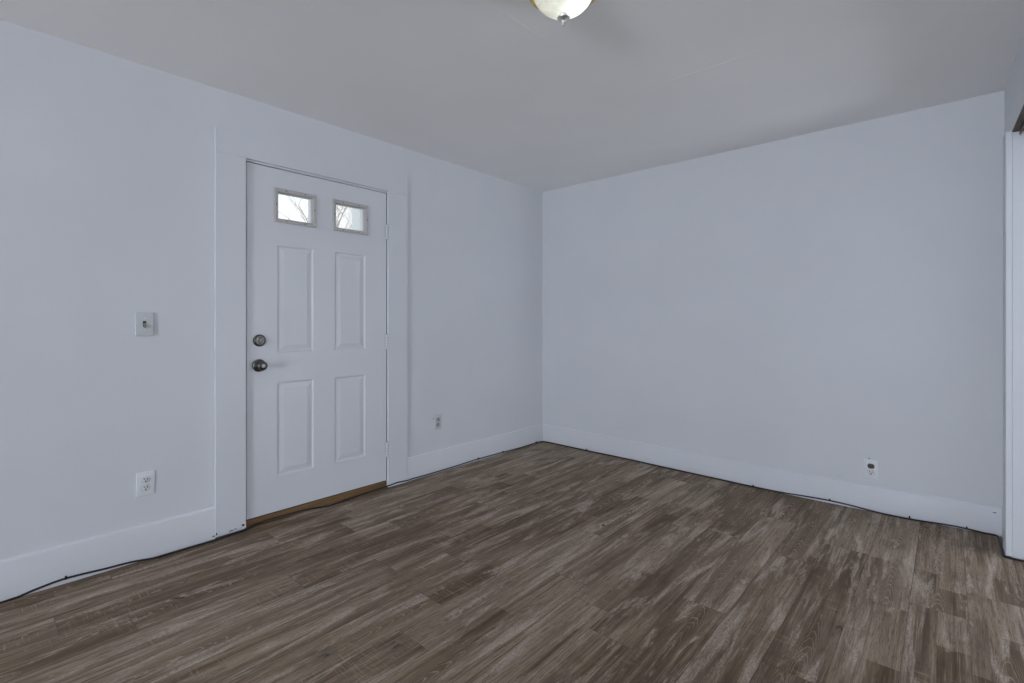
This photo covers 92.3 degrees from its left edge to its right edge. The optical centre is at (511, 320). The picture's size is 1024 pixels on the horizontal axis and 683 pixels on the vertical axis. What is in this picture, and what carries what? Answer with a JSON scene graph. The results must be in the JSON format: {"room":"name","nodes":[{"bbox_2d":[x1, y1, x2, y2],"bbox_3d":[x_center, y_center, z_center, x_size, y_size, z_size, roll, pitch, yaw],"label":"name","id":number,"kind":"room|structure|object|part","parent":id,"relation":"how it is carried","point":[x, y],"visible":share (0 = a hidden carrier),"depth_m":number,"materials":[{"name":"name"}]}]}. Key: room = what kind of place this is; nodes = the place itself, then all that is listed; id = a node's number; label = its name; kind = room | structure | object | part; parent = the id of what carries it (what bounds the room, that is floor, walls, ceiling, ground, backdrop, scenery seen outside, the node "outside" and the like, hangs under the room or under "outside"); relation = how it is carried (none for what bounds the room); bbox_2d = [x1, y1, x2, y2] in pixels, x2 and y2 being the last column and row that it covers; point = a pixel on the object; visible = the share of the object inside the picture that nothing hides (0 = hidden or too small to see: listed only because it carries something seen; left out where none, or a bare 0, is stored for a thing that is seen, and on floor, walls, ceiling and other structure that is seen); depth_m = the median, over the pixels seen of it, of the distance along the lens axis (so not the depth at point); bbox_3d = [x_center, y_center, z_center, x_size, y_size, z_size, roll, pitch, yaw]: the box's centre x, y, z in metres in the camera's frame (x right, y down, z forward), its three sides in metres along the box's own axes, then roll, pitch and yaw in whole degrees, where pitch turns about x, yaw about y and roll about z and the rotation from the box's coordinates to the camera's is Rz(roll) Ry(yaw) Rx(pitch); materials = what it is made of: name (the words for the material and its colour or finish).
{"room":"empty living room","nodes":[
{"label":"empty living room","id":0,"kind":"room"},
{"bbox_2d":[0,19,541,559],"bbox_3d":[-2.603,0.016,1.644,0.140,2.558,8.600,0,0,41],"label":"wall","id":1,"kind":"structure","parent":0,"point":[107,161],"depth_m":2.42,"materials":[{"name":"white paint"}]},
{"bbox_2d":[0,507,214,601],"bbox_3d":[-3.493,1.090,0.522,0.013,0.178,5.700,0,0,41],"label":"baseboard","id":2,"kind":"structure","parent":1,"relation":"attached to","point":[20,574],"depth_m":2.30,"materials":[{"name":"white paint"}]},
{"bbox_2d":[135,312,153,335],"bbox_3d":[-1.806,0.015,2.420,0.024,0.116,0.074,0,0,41],"label":"light switch","id":3,"kind":"object","parent":1,"relation":"attached to","point":[144,321],"visible":1,"depth_m":2.42,"materials":[{"name":"white plastic"}]},
{"bbox_2d":[136,470,154,496],"bbox_3d":[-1.810,0.803,2.430,0.007,0.116,0.074,0,0,41],"label":"wall outlet","id":4,"kind":"object","parent":1,"relation":"attached to","point":[145,481],"visible":1,"depth_m":2.43,"materials":[{"name":"white plastic"}]},
{"bbox_2d":[141,484,149,490],"bbox_3d":[-1.810,0.823,2.430,0.007,0.028,0.034,0,0,41],"label":"receptacle","id":5,"kind":"object","parent":4,"relation":"attached to","point":[144,487],"depth_m":2.43,"materials":[{"name":"white plastic"}]},
{"bbox_2d":[141,476,149,482],"bbox_3d":[-1.810,0.783,2.430,0.007,0.031,0.037,0,0,41],"label":"receptacle","id":6,"kind":"object","parent":4,"relation":"attached to","point":[144,479],"depth_m":2.43,"materials":[{"name":"white plastic"}]},
{"bbox_2d":[215,151,245,536],"bbox_3d":[-1.552,0.123,2.713,0.019,2.079,0.154,0,0,41],"label":"trim","id":7,"kind":"structure","parent":1,"relation":"attached to","point":[230,170],"depth_m":2.70,"materials":[{"name":"white paint"}]},
{"bbox_2d":[215,127,406,194],"bbox_3d":[-1.186,-0.982,3.126,0.018,0.132,1.256,0,0,41],"label":"trim","id":8,"kind":"structure","parent":1,"relation":"attached to","point":[249,147],"depth_m":3.01,"materials":[{"name":"white paint"}]},
{"bbox_2d":[243,159,386,529],"bbox_3d":[-1.247,0.129,3.177,0.140,2.092,0.970,0,0,41],"label":"trim","id":9,"kind":"structure","parent":1,"relation":"attached to","point":[247,160],"depth_m":3.32,"materials":[{"name":"white paint"}]},
{"bbox_2d":[246,162,387,519],"bbox_3d":[-1.189,0.112,3.129,0.123,2.026,0.930,0,0,41],"label":"door","id":10,"kind":"structure","parent":1,"relation":"in","point":[317,338],"depth_m":3.07,"materials":[{"name":"white paint"}]},
{"bbox_3d":[-1.434,0.256,2.813,0.066,0.074,0.074,0,0,41],"label":"knob","id":11,"kind":"part","parent":10,"relation":"part of","materials":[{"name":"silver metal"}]},
{"bbox_3d":[-1.355,-0.686,3.027,0.010,0.204,0.256,0,0,41],"label":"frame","id":12,"kind":"part","parent":10,"relation":"part of","materials":[{"name":"clear glass"}]},
{"bbox_3d":[-1.110,-0.686,3.303,0.010,0.204,0.257,0,0,41],"label":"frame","id":13,"kind":"part","parent":10,"relation":"part of","materials":[{"name":"clear glass"}]},
{"bbox_2d":[387,191,406,487],"bbox_3d":[-0.824,0.129,3.537,0.018,2.091,0.162,0,0,41],"label":"trim","id":14,"kind":"structure","parent":1,"relation":"attached to","point":[396,202],"depth_m":3.53,"materials":[{"name":"white paint"}]},
{"bbox_2d":[434,414,440,429],"bbox_3d":[-0.577,0.785,3.824,0.007,0.116,0.074,0,0,41],"label":"wall outlet","id":15,"kind":"object","parent":1,"relation":"attached to","point":[437,418],"visible":1,"depth_m":3.82,"materials":[{"name":"plastic"}]},
{"bbox_2d":[407,424,542,481],"bbox_3d":[-0.238,1.091,4.202,0.012,0.176,1.610,0,0,41],"label":"baseboard","id":16,"kind":"structure","parent":1,"relation":"attached to","point":[426,463],"depth_m":4.07,"materials":[{"name":"white paint"}]},
{"bbox_2d":[0,442,1023,682],"bbox_3d":[-0.506,1.235,-0.211,5.740,0.120,8.600,0,0,41],"label":"floor","id":17,"kind":"structure","parent":0,"point":[541,562],"depth_m":2.10,"materials":[{"name":"brown wood"}]},
{"bbox_2d":[246,480,385,527],"bbox_3d":[-1.250,1.151,3.176,0.136,0.048,0.939,0,0,41],"label":"threshold","id":18,"kind":"object","parent":17,"relation":"on","point":[337,497],"visible":0.46,"depth_m":3.10,"materials":[{"name":"brown wood"}]},
{"bbox_2d":[0,441,1023,603],"bbox_3d":[0.118,1.165,2.034,3.422,0.054,4.389,0,0,41],"label":"cable","id":19,"kind":"object","parent":17,"relation":"on","point":[830,500],"visible":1,"depth_m":2.94,"materials":[{"name":"black rubber"}]},
{"bbox_2d":[0,0,1023,191],"bbox_3d":[-0.454,-1.312,-0.243,5.860,0.103,8.860,0,0,41],"label":"ceiling","id":20,"kind":"structure","parent":0,"point":[502,89],"depth_m":2.38,"materials":[{"name":"white paint"}]},
{"bbox_2d":[529,0,594,25],"bbox_3d":[0.193,-1.186,1.850,0.271,0.154,0.271,0,0,41],"label":"ceiling light","id":21,"kind":"object","parent":20,"relation":"attached to","point":[562,11],"visible":1,"depth_m":1.84,"materials":[{"name":"white glass"}]},
{"bbox_2d":[542,91,1003,506],"bbox_3d":[2.435,0.016,3.023,5.860,2.558,0.140,0,0,41],"label":"wall","id":22,"kind":"structure","parent":0,"point":[823,303],"depth_m":3.34,"materials":[{"name":"white paint"}]},
{"bbox_2d":[543,424,1001,536],"bbox_3d":[1.494,1.102,3.752,3.204,0.192,0.013,0,0,41],"label":"baseboard","id":23,"kind":"structure","parent":22,"relation":"attached to","point":[976,516],"depth_m":3.33,"materials":[{"name":"white paint"}]},
{"bbox_2d":[864,459,877,479],"bbox_3d":[2.252,0.930,3.086,0.074,0.116,0.007,0,0,41],"label":"wall outlet","id":24,"kind":"object","parent":22,"relation":"attached to","point":[870,466],"visible":1,"depth_m":3.08,"materials":[{"name":"white plastic"}]},
{"bbox_2d":[867,470,874,474],"bbox_3d":[2.252,0.950,3.086,0.037,0.031,0.007,0,0,41],"label":"receptacle","id":25,"kind":"object","parent":24,"relation":"attached to","point":[869,472],"depth_m":3.08,"materials":[{"name":"white plastic"}]},
{"bbox_2d":[867,463,874,468],"bbox_3d":[2.251,0.910,3.085,0.037,0.031,0.003,0,0,41],"label":"receptacle","id":26,"kind":"object","parent":24,"relation":"attached to","point":[869,465],"depth_m":3.08,"materials":[{"name":"plastic"}]},
{"bbox_2d":[1004,32,1023,559],"bbox_3d":[-0.040,0.016,-0.620,0.120,2.558,8.600,0,0,40],"label":"wall","id":27,"kind":"structure","parent":0,"point":[1014,89],"depth_m":2.35,"materials":[{"name":"white paint"}]},
{"bbox_2d":[1002,507,1002,537],"bbox_3d":[2.625,1.098,2.619,0.012,0.162,0.188,0,0,40],"label":"baseboard","id":28,"kind":"structure","parent":27,"relation":"attached to","point":[1002,507],"depth_m":2.66,"materials":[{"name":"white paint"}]},
{"bbox_2d":[1003,131,1011,556],"bbox_3d":[2.511,0.113,2.494,0.024,2.116,0.120,0,0,40],"label":"trim","id":29,"kind":"structure","parent":27,"relation":"attached to","point":[1007,139],"depth_m":2.45,"materials":[{"name":"white paint"}]},
{"bbox_2d":[1012,131,1023,559],"bbox_3d":[2.534,0.114,2.408,0.122,2.117,0.018,0,0,40],"label":"trim","id":30,"kind":"structure","parent":27,"relation":"attached to","point":[1017,139],"depth_m":2.43,"materials":[{"name":"white paint"}]},
{"bbox_2d":[1012,105,1023,134],"bbox_3d":[2.069,-0.930,1.862,0.120,0.030,1.413,0,0,40],"label":"closet track","id":31,"kind":"object","parent":27,"relation":"attached to","point":[1019,125],"visible":1,"depth_m":2.33,"materials":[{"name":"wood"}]},
{"label":"outside","id":32,"kind":"structure","parent":0,"visible":0},
{"bbox_3d":[-7.093,1.550,14.695,23.840,0.150,23.000,0,0,41],"label":"ground","id":33,"kind":"structure","parent":32,"visible":0},
{"bbox_2d":[278,194,351,228],"bbox_3d":[-6.925,-2.891,18.379,6.984,8.762,9.766,0,0,15],"label":"bare tree","id":34,"kind":"object","parent":33,"relation":"on","point":[337,207],"visible":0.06,"depth_m":17.00,"materials":[{"name":"grey plant"}]},
{"bbox_2d":[352,208,359,230],"bbox_3d":[-1.547,-0.050,4.996,0.150,3.050,0.150,0,0,41],"label":"porch post","id":35,"kind":"object","parent":33,"relation":"on","point":[355,212],"visible":0.02,"depth_m":4.94,"materials":[{"name":"white paint"}]}
]}

